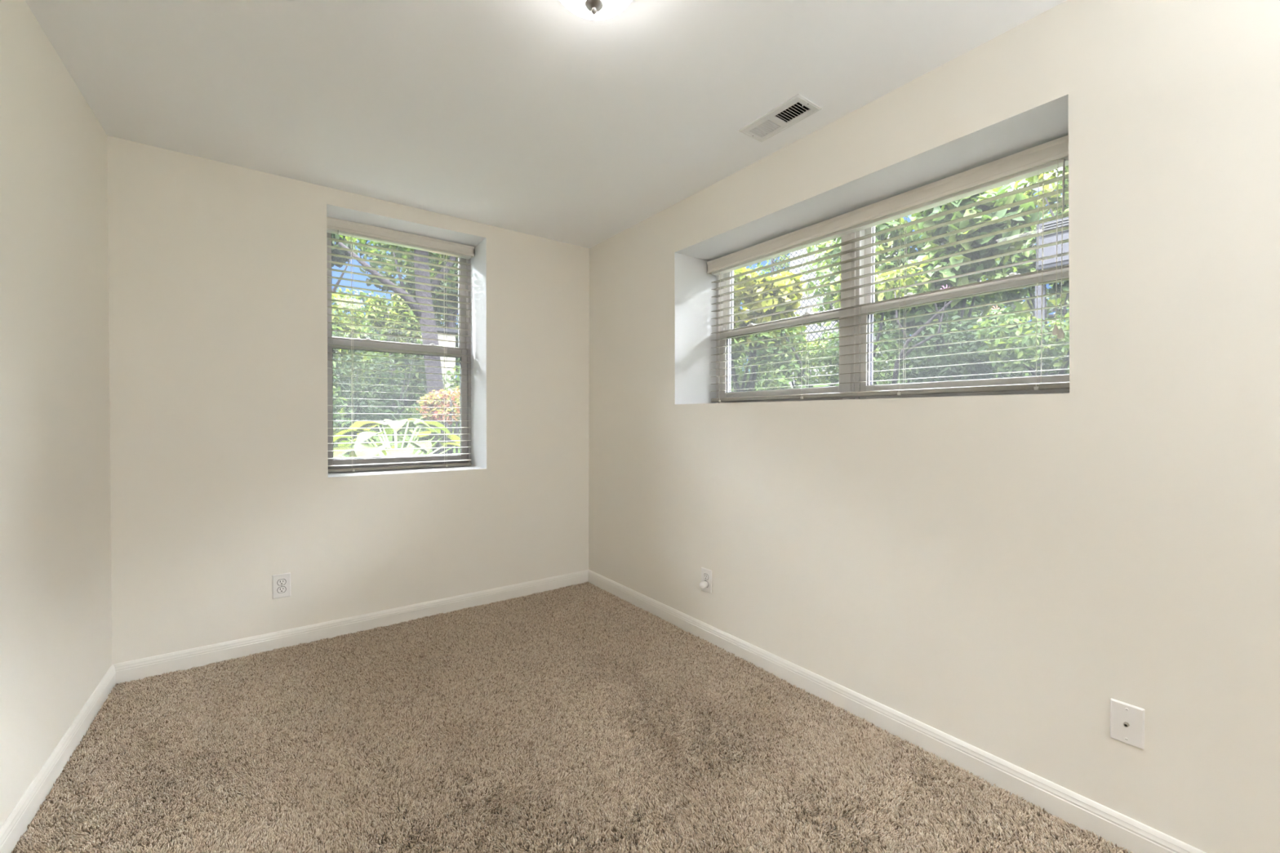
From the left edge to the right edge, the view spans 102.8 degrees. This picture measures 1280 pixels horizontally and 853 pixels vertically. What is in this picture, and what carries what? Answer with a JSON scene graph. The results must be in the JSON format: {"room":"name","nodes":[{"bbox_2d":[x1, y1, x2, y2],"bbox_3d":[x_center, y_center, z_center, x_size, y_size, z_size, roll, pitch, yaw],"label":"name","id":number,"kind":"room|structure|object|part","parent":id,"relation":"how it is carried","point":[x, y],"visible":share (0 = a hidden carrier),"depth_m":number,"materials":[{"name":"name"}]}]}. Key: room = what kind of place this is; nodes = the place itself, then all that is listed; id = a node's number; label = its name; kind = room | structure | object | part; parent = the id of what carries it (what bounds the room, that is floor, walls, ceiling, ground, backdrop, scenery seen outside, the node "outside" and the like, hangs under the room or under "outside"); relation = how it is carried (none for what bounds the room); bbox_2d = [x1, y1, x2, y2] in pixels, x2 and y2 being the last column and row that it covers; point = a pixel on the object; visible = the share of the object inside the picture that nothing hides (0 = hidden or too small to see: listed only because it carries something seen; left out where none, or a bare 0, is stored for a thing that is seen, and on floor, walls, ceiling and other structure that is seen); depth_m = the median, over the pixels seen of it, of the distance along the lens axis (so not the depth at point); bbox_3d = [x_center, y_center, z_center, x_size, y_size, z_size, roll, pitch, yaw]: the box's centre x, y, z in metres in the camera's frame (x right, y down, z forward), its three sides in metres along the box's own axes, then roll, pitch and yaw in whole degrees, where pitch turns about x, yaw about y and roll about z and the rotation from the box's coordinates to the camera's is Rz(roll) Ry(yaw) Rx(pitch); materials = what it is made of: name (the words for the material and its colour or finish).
{"room":"empty bedroom","nodes":[
{"label":"empty bedroom","id":0,"kind":"room"},
{"bbox_2d":[0,0,112,827],"bbox_3d":[-0.871,-0.037,-0.100,0.300,2.540,5.609,0,1,-35],"label":"wall","id":1,"kind":"structure","parent":0,"point":[55,579],"depth_m":1.67,"materials":[{"name":"white paint"}]},
{"bbox_2d":[0,664,115,852],"bbox_3d":[-0.778,1.150,0.048,0.014,0.103,5.502,0,1,-35],"label":"baseboard","id":2,"kind":"structure","parent":1,"relation":"attached to","point":[15,826],"depth_m":1.65,"materials":[{"name":"white paint"}]},
{"bbox_2d":[106,135,589,664],"bbox_3d":[-1.615,-0.078,3.095,2.776,2.540,0.420,0,1,-37],"label":"wall","id":3,"kind":"structure","parent":0,"point":[221,483],"depth_m":2.65,"materials":[{"name":"white paint"}]},
{"bbox_2d":[271,572,290,599],"bbox_3d":[-1.864,0.829,2.658,0.079,0.124,0.007,0,1,-37],"label":"wall outlet","id":4,"kind":"object","parent":3,"relation":"attached to","point":[281,583],"visible":1,"depth_m":2.65,"materials":[{"name":"white plastic"}]},
{"bbox_2d":[277,586,285,592],"bbox_3d":[-1.863,0.849,2.656,0.034,0.029,0.003,0,1,-37],"label":"receptacle","id":5,"kind":"object","parent":4,"relation":"attached to","point":[280,589],"depth_m":2.65,"materials":[{"name":"white plastic"}]},
{"bbox_2d":[277,579,285,585],"bbox_3d":[-1.863,0.810,2.656,0.034,0.029,0.003,0,1,-37],"label":"receptacle","id":6,"kind":"object","parent":4,"relation":"attached to","point":[280,582],"depth_m":2.65,"materials":[{"name":"white plastic"}]},
{"bbox_2d":[113,569,588,684],"bbox_3d":[-1.369,1.112,3.025,2.476,0.103,0.014,0,1,-37],"label":"baseboard","id":7,"kind":"structure","parent":3,"relation":"attached to","point":[140,668],"depth_m":2.76,"materials":[{"name":"white paint"}]},
{"bbox_2d":[326,232,471,469],"bbox_3d":[-1.553,-0.473,3.316,0.879,1.489,0.105,0,1,-37],"label":"window","id":8,"kind":"structure","parent":3,"relation":"in","point":[467,397],"depth_m":3.36,"materials":[{"name":"grey plastic"}]},
{"bbox_3d":[-1.557,-0.841,3.318,0.833,0.712,0.032,0,1,-37],"label":"sash","id":9,"kind":"part","parent":8,"relation":"part of","materials":[{"name":"grey plastic"}]},
{"bbox_3d":[-1.535,-0.140,3.295,0.833,0.784,0.038,0,1,-37],"label":"sash","id":10,"kind":"part","parent":8,"relation":"part of","materials":[{"name":"grey plastic"}]},
{"bbox_2d":[326,216,474,472],"bbox_3d":[-1.486,-0.470,3.223,0.864,1.478,0.080,0,1,-37],"label":"window blind","id":11,"kind":"object","parent":8,"relation":"attached to","point":[336,226],"visible":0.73,"depth_m":3.19,"materials":[{"name":"beige plastic"}]},
{"bbox_3d":[-1.725,-0.436,3.061,0.008,1.402,0.056,0,1,-37],"label":"ladder cord","id":12,"kind":"part","parent":11,"relation":"part of","materials":[{"name":"white fabric"}]},
{"bbox_3d":[-1.496,0.258,3.241,0.840,0.018,0.050,0,1,-37],"label":"rail","id":13,"kind":"part","parent":11,"relation":"part of","materials":[{"name":"beige plastic"}]},
{"bbox_3d":[-1.291,-0.439,3.383,0.008,1.402,0.056,0,1,-37],"label":"ladder cord","id":14,"kind":"part","parent":11,"relation":"part of","materials":[{"name":"white fabric"}]},
{"bbox_2d":[25,0,1066,248],"bbox_3d":[0.166,-1.416,0.880,3.483,0.300,6.170,0,1,-37],"label":"ceiling","id":15,"kind":"structure","parent":0,"point":[541,118],"depth_m":1.91,"materials":[{"name":"white paint"}]},
{"bbox_2d":[559,0,632,20],"bbox_3d":[-0.125,-1.198,1.390,0.284,0.151,0.284,0,1,-37],"label":"ceiling lamp","id":16,"kind":"object","parent":15,"relation":"attached to","point":[594,10],"visible":1,"depth_m":1.41,"materials":[{"name":"white glass"}]},
{"bbox_2d":[738,93,822,142],"bbox_3d":[0.579,-1.406,2.128,0.150,0.272,0.306,0,1,-37],"label":"ceiling vent","id":17,"kind":"object","parent":15,"relation":"in","point":[768,125],"visible":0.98,"depth_m":2.13,"materials":[{"name":"white metal"}]},
{"bbox_3d":[0.585,-1.297,2.137,0.006,0.006,0.273,0,1,-37],"label":"damper rod","id":18,"kind":"part","parent":17,"relation":"part of","materials":[{"name":"black metal"}]},
{"bbox_2d":[23,591,1117,852],"bbox_3d":[0.158,1.329,0.913,3.383,0.288,6.070,0,1,-37],"label":"floor","id":19,"kind":"structure","parent":0,"point":[584,839],"depth_m":1.61,"materials":[{"name":"brown carpet"}]},
{"bbox_2d":[11,582,1133,852],"bbox_3d":[0.217,1.177,0.779,2.592,0.020,5.496,0,1,-37],"label":"carpet","id":20,"kind":"object","parent":19,"relation":"on","point":[129,711],"visible":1,"depth_m":1.79,"materials":[{"name":"beige carpet"}]},
{"bbox_2d":[588,0,1279,852],"bbox_3d":[1.337,-0.054,1.799,0.420,2.540,6.020,0,1,-37],"label":"wall","id":21,"kind":"structure","parent":0,"point":[990,572],"depth_m":1.56,"materials":[{"name":"white paint"}]},
{"bbox_2d":[701,567,711,593],"bbox_3d":[0.359,0.833,2.766,0.007,0.124,0.079,0,1,-37],"label":"wall outlet","id":22,"kind":"object","parent":21,"relation":"attached to","point":[706,574],"visible":0.92,"depth_m":2.76,"materials":[{"name":"white plastic"}]},
{"bbox_2d":[699,581,707,588],"bbox_3d":[0.339,0.852,2.752,0.042,0.036,0.036,0,1,-37],"label":"plug","id":23,"kind":"object","parent":22,"relation":"attached to","point":[703,584],"visible":1,"depth_m":2.74,"materials":[{"name":"white plastic"}]},
{"bbox_2d":[703,573,708,579],"bbox_3d":[0.357,0.813,2.764,0.003,0.029,0.034,0,1,-37],"label":"receptacle","id":24,"kind":"object","parent":22,"relation":"attached to","point":[705,575],"depth_m":2.76,"materials":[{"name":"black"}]},
{"bbox_2d":[715,235,844,403],"bbox_3d":[0.772,-0.563,2.853,0.105,0.894,0.867,0,1,-37],"label":"window","id":25,"kind":"structure","parent":21,"relation":"in","point":[837,314],"depth_m":2.97,"materials":[{"name":"white plastic"}]},
{"bbox_3d":[0.803,-0.365,2.879,0.010,0.457,0.821,0,1,-37],"label":"screen frame","id":26,"kind":"part","parent":25,"relation":"part of","materials":[{"name":"grey"}]},
{"bbox_3d":[0.747,-0.359,2.837,0.038,0.445,0.821,0,1,-37],"label":"sash","id":27,"kind":"part","parent":25,"relation":"part of","materials":[{"name":"white plastic"}]},
{"bbox_3d":[0.780,-0.772,2.856,0.032,0.437,0.821,0,1,-37],"label":"sash","id":28,"kind":"part","parent":25,"relation":"part of","materials":[{"name":"white plastic"}]},
{"bbox_2d":[842,231,856,399],"bbox_3d":[1.041,-0.558,2.477,0.113,0.894,0.058,0,1,-37],"label":"trim","id":29,"kind":"structure","parent":21,"relation":"attached to","point":[850,368],"depth_m":2.44,"materials":[{"name":"white plastic"}]},
{"bbox_2d":[587,569,1206,852],"bbox_3d":[1.254,1.137,1.556,0.014,0.103,5.500,0,1,-37],"label":"baseboard","id":30,"kind":"structure","parent":21,"relation":"attached to","point":[1118,828],"depth_m":1.80,"materials":[{"name":"white paint"}]},
{"bbox_2d":[854,226,1069,399],"bbox_3d":[1.329,-0.552,2.103,0.105,0.896,0.885,0,1,-37],"label":"window","id":31,"kind":"structure","parent":21,"relation":"in","point":[1048,276],"depth_m":2.21,"materials":[{"name":"white plastic"}]},
{"bbox_3d":[1.336,-0.760,2.106,0.032,0.439,0.839,0,1,-37],"label":"sash","id":32,"kind":"part","parent":31,"relation":"part of","materials":[{"name":"white plastic"}]},
{"bbox_3d":[1.359,-0.351,2.129,0.010,0.454,0.839,0,1,-37],"label":"screen frame","id":33,"kind":"part","parent":31,"relation":"part of","materials":[{"name":"grey"}]},
{"bbox_2d":[706,134,1069,402],"bbox_3d":[0.971,-0.565,2.420,0.080,0.852,1.792,0,1,-37],"label":"window blind","id":34,"kind":"object","parent":31,"relation":"attached to","point":[1051,155],"visible":0.88,"depth_m":2.15,"materials":[{"name":"beige plastic"}]},
{"bbox_3d":[0.502,-0.539,3.072,0.056,0.772,0.008,0,1,-37],"label":"ladder cord","id":35,"kind":"part","parent":34,"relation":"part of","materials":[{"name":"white fabric"}]},
{"bbox_3d":[0.847,-0.533,2.608,0.056,0.772,0.008,0,1,-37],"label":"ladder cord","id":36,"kind":"part","parent":34,"relation":"part of","materials":[{"name":"white fabric"}]},
{"bbox_3d":[0.980,-0.151,2.432,0.050,0.022,1.768,0,1,-37],"label":"rail","id":37,"kind":"part","parent":34,"relation":"part of","materials":[{"name":"beige plastic"}]},
{"bbox_3d":[1.141,-0.527,2.212,0.056,0.772,0.008,0,1,-37],"label":"ladder cord","id":38,"kind":"part","parent":34,"relation":"part of","materials":[{"name":"white fabric"}]},
{"bbox_3d":[1.430,-0.522,1.822,0.056,0.772,0.008,0,1,-37],"label":"ladder cord","id":39,"kind":"part","parent":34,"relation":"part of","materials":[{"name":"white fabric"}]},
{"bbox_3d":[1.431,-0.624,1.754,0.002,0.577,0.002,0,1,-37],"label":"lift cord","id":40,"kind":"part","parent":34,"relation":"part of","materials":[{"name":"white fabric"}]},
{"bbox_3d":[1.440,-0.617,1.743,0.002,0.591,0.002,0,1,-37],"label":"lift cord","id":41,"kind":"part","parent":34,"relation":"part of","materials":[{"name":"white fabric"}]},
{"bbox_2d":[1110,698,1144,750],"bbox_3d":[1.352,0.828,1.420,0.016,0.112,0.070,0,1,-37],"label":"wall plate","id":42,"kind":"object","parent":21,"relation":"attached to","point":[1126,720],"visible":1,"depth_m":1.42,"materials":[{"name":"white plastic"}]},
{"label":"outside","id":43,"kind":"structure","parent":0,"visible":0},
{"bbox_2d":[333,343,1069,457],"bbox_3d":[-0.139,-1.060,10.142,24.000,3.044,26.000,0,1,-37],"label":"ground","id":44,"kind":"structure","parent":43,"point":[390,437],"depth_m":8.36,"materials":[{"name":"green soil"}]},
{"bbox_2d":[333,360,351,435],"bbox_3d":[-3.943,-0.338,5.649,1.319,1.800,0.975,0,1,-37],"label":"shrub","id":45,"kind":"object","parent":44,"relation":"on","point":[335,399],"visible":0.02,"depth_m":5.91,"materials":[{"name":"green plant"}]},
{"bbox_2d":[331,233,361,295],"bbox_3d":[-6.743,-2.756,10.796,2.053,6.005,1.778,0,1,-37],"label":"tree","id":46,"kind":"object","parent":44,"relation":"on","point":[338,251],"visible":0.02,"depth_m":10.69,"materials":[{"name":"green plant"}]},
{"bbox_3d":[-6.661,-4.554,10.866,2.027,2.413,1.600,0,1,-8],"label":"crown","id":47,"kind":"part","parent":46,"relation":"part of","materials":[{"name":"green plant"}]},
{"bbox_2d":[332,287,373,424],"bbox_3d":[-5.519,-1.072,9.173,1.419,2.838,0.868,0,1,-37],"label":"shrub","id":48,"kind":"object","parent":44,"relation":"on","point":[346,327],"visible":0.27,"depth_m":9.23,"materials":[{"name":"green plant"}]},
{"bbox_2d":[332,326,406,455],"bbox_3d":[-4.427,-0.374,7.744,1.735,2.288,0.935,0,1,-37],"label":"shrub","id":49,"kind":"object","parent":44,"relation":"on","point":[390,395],"visible":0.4,"depth_m":7.88,"materials":[{"name":"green plant"}]},
{"bbox_2d":[337,314,428,431],"bbox_3d":[-6.551,-1.069,13.208,3.132,3.894,2.300,0,1,-37],"label":"tree","id":50,"kind":"object","parent":44,"relation":"on","point":[420,391],"visible":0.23,"depth_m":12.95,"materials":[{"name":"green plant"}]},
{"bbox_2d":[332,288,444,401],"bbox_3d":[-8.944,-1.901,16.759,6.310,5.188,2.192,0,1,-28],"label":"tree","id":51,"kind":"object","parent":44,"relation":"on","point":[362,293],"visible":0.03,"depth_m":16.56,"materials":[{"name":"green plant"}]},
{"bbox_2d":[364,289,422,441],"bbox_3d":[-4.953,-1.230,10.367,1.144,3.097,0.707,0,1,-37],"label":"tree","id":52,"kind":"object","parent":44,"relation":"on","point":[374,301],"visible":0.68,"depth_m":10.24,"materials":[{"name":"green plant"}]},
{"bbox_2d":[333,417,460,457],"bbox_3d":[-2.068,0.241,4.313,1.146,0.622,1.208,0,1,4],"label":"leaf plant","id":53,"kind":"object","parent":44,"relation":"on","point":[435,426],"visible":0.57,"depth_m":4.22,"materials":[{"name":"green plant"}]},
{"bbox_2d":[338,235,457,454],"bbox_3d":[-3.024,-1.716,7.961,1.834,4.427,3.104,0,1,26],"label":"tree","id":54,"kind":"object","parent":44,"relation":"on","point":[434,377],"visible":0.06,"depth_m":7.29,"materials":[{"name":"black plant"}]},
{"bbox_3d":[-3.019,-2.996,7.948,1.834,1.867,3.100,0,1,26],"label":"crown","id":55,"kind":"part","parent":54,"relation":"part of","materials":[{"name":"green plant"}]},
{"bbox_2d":[355,240,457,328],"bbox_3d":[-4.705,-2.880,12.052,3.396,5.942,2.022,0,1,-37],"label":"tree","id":56,"kind":"object","parent":44,"relation":"on","point":[449,324],"visible":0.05,"depth_m":11.59,"materials":[{"name":"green plant"}]},
{"bbox_2d":[382,246,460,389],"bbox_3d":[-6.141,-2.928,17.357,4.642,9.032,2.494,0,1,-27],"label":"tree","id":57,"kind":"object","parent":44,"relation":"on","point":[458,359],"visible":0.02,"depth_m":16.92,"materials":[{"name":"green plant"}]},
{"bbox_2d":[396,365,460,449],"bbox_3d":[-3.304,-0.236,9.035,1.922,1.711,0.893,0,1,-37],"label":"shrub","id":58,"kind":"object","parent":44,"relation":"on","point":[415,411],"visible":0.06,"depth_m":8.76,"materials":[{"name":"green plant"}]},
{"bbox_2d":[416,386,460,453],"bbox_3d":[-2.303,0.020,6.107,0.657,1.020,0.446,0,1,-37],"label":"shrub","id":59,"kind":"object","parent":44,"relation":"on","point":[431,406],"visible":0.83,"depth_m":6.03,"materials":[{"name":"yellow plant"}]},
{"bbox_2d":[436,327,457,419],"bbox_3d":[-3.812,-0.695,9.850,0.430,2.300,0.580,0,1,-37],"label":"garden shed","id":60,"kind":"object","parent":44,"relation":"on","point":[447,364],"visible":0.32,"depth_m":9.66,"materials":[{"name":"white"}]},
{"bbox_2d":[452,413,460,451],"bbox_3d":[-2.038,-0.024,6.754,0.601,1.206,1.024,1,1,30],"label":"shrub","id":61,"kind":"object","parent":44,"relation":"on","point":[459,423],"visible":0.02,"depth_m":6.52,"materials":[{"name":"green plant"}]},
{"bbox_2d":[731,338,742,368],"bbox_3d":[0.584,-0.637,5.049,0.832,0.939,0.695,0,1,-8],"label":"shrub","id":62,"kind":"object","parent":44,"relation":"on","point":[735,355],"visible":0.02,"depth_m":4.89,"materials":[{"name":"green plant"}]},
{"bbox_2d":[730,355,777,391],"bbox_3d":[1.548,-0.737,7.600,0.967,1.531,1.146,0,1,-2],"label":"shrub","id":63,"kind":"object","parent":44,"relation":"on","point":[738,370],"visible":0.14,"depth_m":7.44,"materials":[{"name":"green plant"}]},
{"bbox_2d":[746,253,789,382],"bbox_3d":[4.489,-3.621,13.805,2.949,4.967,3.441,0,1,-10],"label":"tree","id":64,"kind":"object","parent":44,"relation":"on","point":[768,269],"visible":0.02,"depth_m":14.06,"materials":[{"name":"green plant"}]},
{"bbox_2d":[731,266,807,391],"bbox_3d":[1.063,-0.799,4.787,0.983,1.198,1.215,0,1,24],"label":"shrub","id":65,"kind":"object","parent":44,"relation":"on","point":[750,384],"visible":0.41,"depth_m":4.45,"materials":[{"name":"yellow plant"}]},
{"bbox_2d":[755,315,839,387],"bbox_3d":[1.866,-0.928,6.507,1.141,1.017,1.389,0,1,-37],"label":"shrub","id":66,"kind":"object","parent":44,"relation":"on","point":[815,344],"visible":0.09,"depth_m":6.28,"materials":[{"name":"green plant"}]},
{"bbox_2d":[770,244,839,382],"bbox_3d":[3.152,-1.841,9.086,0.061,3.050,2.060,0,1,-37],"label":"fence","id":67,"kind":"object","parent":44,"relation":"on","point":[772,261],"visible":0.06,"depth_m":9.23,"materials":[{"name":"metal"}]},
{"bbox_3d":[2.558,-1.853,9.890,0.057,3.050,0.060,0,1,-37],"label":"post","id":68,"kind":"part","parent":67,"relation":"part of","materials":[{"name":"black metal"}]},
{"bbox_2d":[731,320,910,389],"bbox_3d":[1.480,-0.560,4.362,0.999,0.760,1.330,0,1,-37],"label":"shrub","id":69,"kind":"object","parent":44,"relation":"on","point":[877,375],"visible":0.51,"depth_m":4.33,"materials":[{"name":"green plant"}]},
{"bbox_2d":[788,220,894,388],"bbox_3d":[4.167,-2.333,10.704,0.400,3.800,2.200,0,1,-37],"label":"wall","id":70,"kind":"structure","parent":44,"relation":"on","point":[811,337],"depth_m":11.02,"materials":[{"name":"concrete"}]},
{"bbox_2d":[830,262,929,361],"bbox_3d":[1.927,-0.776,4.091,0.636,1.072,0.718,0,1,-37],"label":"shrub","id":71,"kind":"object","parent":44,"relation":"on","point":[892,284],"visible":0.28,"depth_m":3.93,"materials":[{"name":"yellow plant"}]},
{"bbox_2d":[799,183,1031,346],"bbox_3d":[3.509,-1.802,6.600,2.337,3.474,2.441,0,1,-37],"label":"tree","id":72,"kind":"object","parent":44,"relation":"on","point":[981,300],"visible":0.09,"depth_m":6.42,"materials":[{"name":"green plant"}]},
{"bbox_2d":[891,291,953,383],"bbox_3d":[1.871,-0.605,3.742,0.135,0.743,0.815,0,1,-28],"label":"shrub","id":73,"kind":"object","parent":44,"relation":"on","point":[902,355],"visible":0.58,"depth_m":3.61,"materials":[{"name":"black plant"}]},
{"bbox_2d":[873,297,984,378],"bbox_3d":[2.818,-0.858,5.213,0.938,1.101,1.299,0,1,-37],"label":"shrub","id":74,"kind":"object","parent":44,"relation":"on","point":[895,334],"visible":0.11,"depth_m":5.08,"materials":[{"name":"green plant"}]},
{"bbox_2d":[942,284,953,377],"bbox_3d":[2.146,-0.608,3.527,0.222,0.712,0.071,0,1,-37],"label":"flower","id":75,"kind":"object","parent":44,"relation":"on","point":[946,285],"visible":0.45,"depth_m":3.54,"materials":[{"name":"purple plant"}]},
{"bbox_3d":[2.141,-0.590,3.545,0.206,0.676,0.024,0,1,-42],"label":"stem","id":76,"kind":"part","parent":75,"relation":"part of","materials":[{"name":"green plant"}]},
{"bbox_2d":[881,184,1042,378],"bbox_3d":[2.447,-1.106,4.112,0.784,1.612,1.446,0,1,5],"label":"tree","id":77,"kind":"object","parent":44,"relation":"on","point":[961,303],"visible":0.5,"depth_m":3.74,"materials":[{"name":"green plant"}]},
{"bbox_2d":[898,305,1050,382],"bbox_3d":[2.438,-0.474,3.799,0.951,0.677,1.099,1,1,29],"label":"shrub","id":78,"kind":"object","parent":44,"relation":"on","point":[973,357],"visible":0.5,"depth_m":3.65,"materials":[{"name":"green plant"}]},
{"bbox_2d":[991,306,1000,377],"bbox_3d":[2.334,-0.514,3.319,0.168,0.530,0.057,0,1,-37],"label":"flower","id":79,"kind":"object","parent":44,"relation":"on","point":[993,306],"visible":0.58,"depth_m":3.29,"materials":[{"name":"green plant"}]},
{"bbox_2d":[969,194,1069,337],"bbox_3d":[6.781,-2.040,7.893,2.531,4.927,4.150,0,1,-37],"label":"tree","id":80,"kind":"object","parent":44,"relation":"on","point":[1052,297],"visible":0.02,"depth_m":7.94,"materials":[{"name":"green plant"}]},
{"bbox_2d":[973,300,1069,376],"bbox_3d":[2.496,-0.481,3.056,0.701,0.661,0.721,0,1,-10],"label":"shrub","id":81,"kind":"object","parent":44,"relation":"on","point":[1052,363],"visible":0.4,"depth_m":3.12,"materials":[{"name":"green plant"}]},
{"bbox_2d":[980,195,1069,356],"bbox_3d":[3.862,-1.397,4.833,0.862,1.646,1.246,0,1,-37],"label":"shrub","id":82,"kind":"object","parent":44,"relation":"on","point":[1029,255],"visible":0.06,"depth_m":4.85,"materials":[{"name":"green plant"}]},
{"bbox_2d":[1013,165,1068,217],"bbox_3d":[3.203,-1.375,3.600,0.731,2.003,0.996,0,1,-19],"label":"shrub","id":83,"kind":"object","parent":44,"relation":"on","point":[1033,180],"visible":0.06,"depth_m":3.75,"materials":[{"name":"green plant"}]},
{"bbox_2d":[1020,282,1069,342],"bbox_3d":[5.240,-2.006,4.554,2.726,3.741,3.014,0,1,-9],"label":"tree","id":84,"kind":"object","parent":44,"relation":"on","point":[1064,295],"visible":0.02,"depth_m":5.38,"materials":[{"name":"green plant"}]},
{"bbox_2d":[1034,217,1069,375],"bbox_3d":[2.776,-0.789,3.377,0.220,1.120,0.235,0,1,-37],"label":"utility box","id":85,"kind":"object","parent":44,"relation":"on","point":[1051,237],"visible":0.32,"depth_m":3.34,"materials":[{"name":"grey metal"}]},
{"bbox_3d":[2.682,-0.635,3.430,0.050,0.810,0.040,0,1,-37],"label":"post","id":86,"kind":"part","parent":85,"relation":"part of","materials":[{"name":"white metal"}]},
{"bbox_3d":[2.696,-1.148,3.306,0.009,0.170,0.195,0,1,-37],"label":"door panel","id":87,"kind":"part","parent":85,"relation":"part of","materials":[{"name":"white metal"}]}
]}

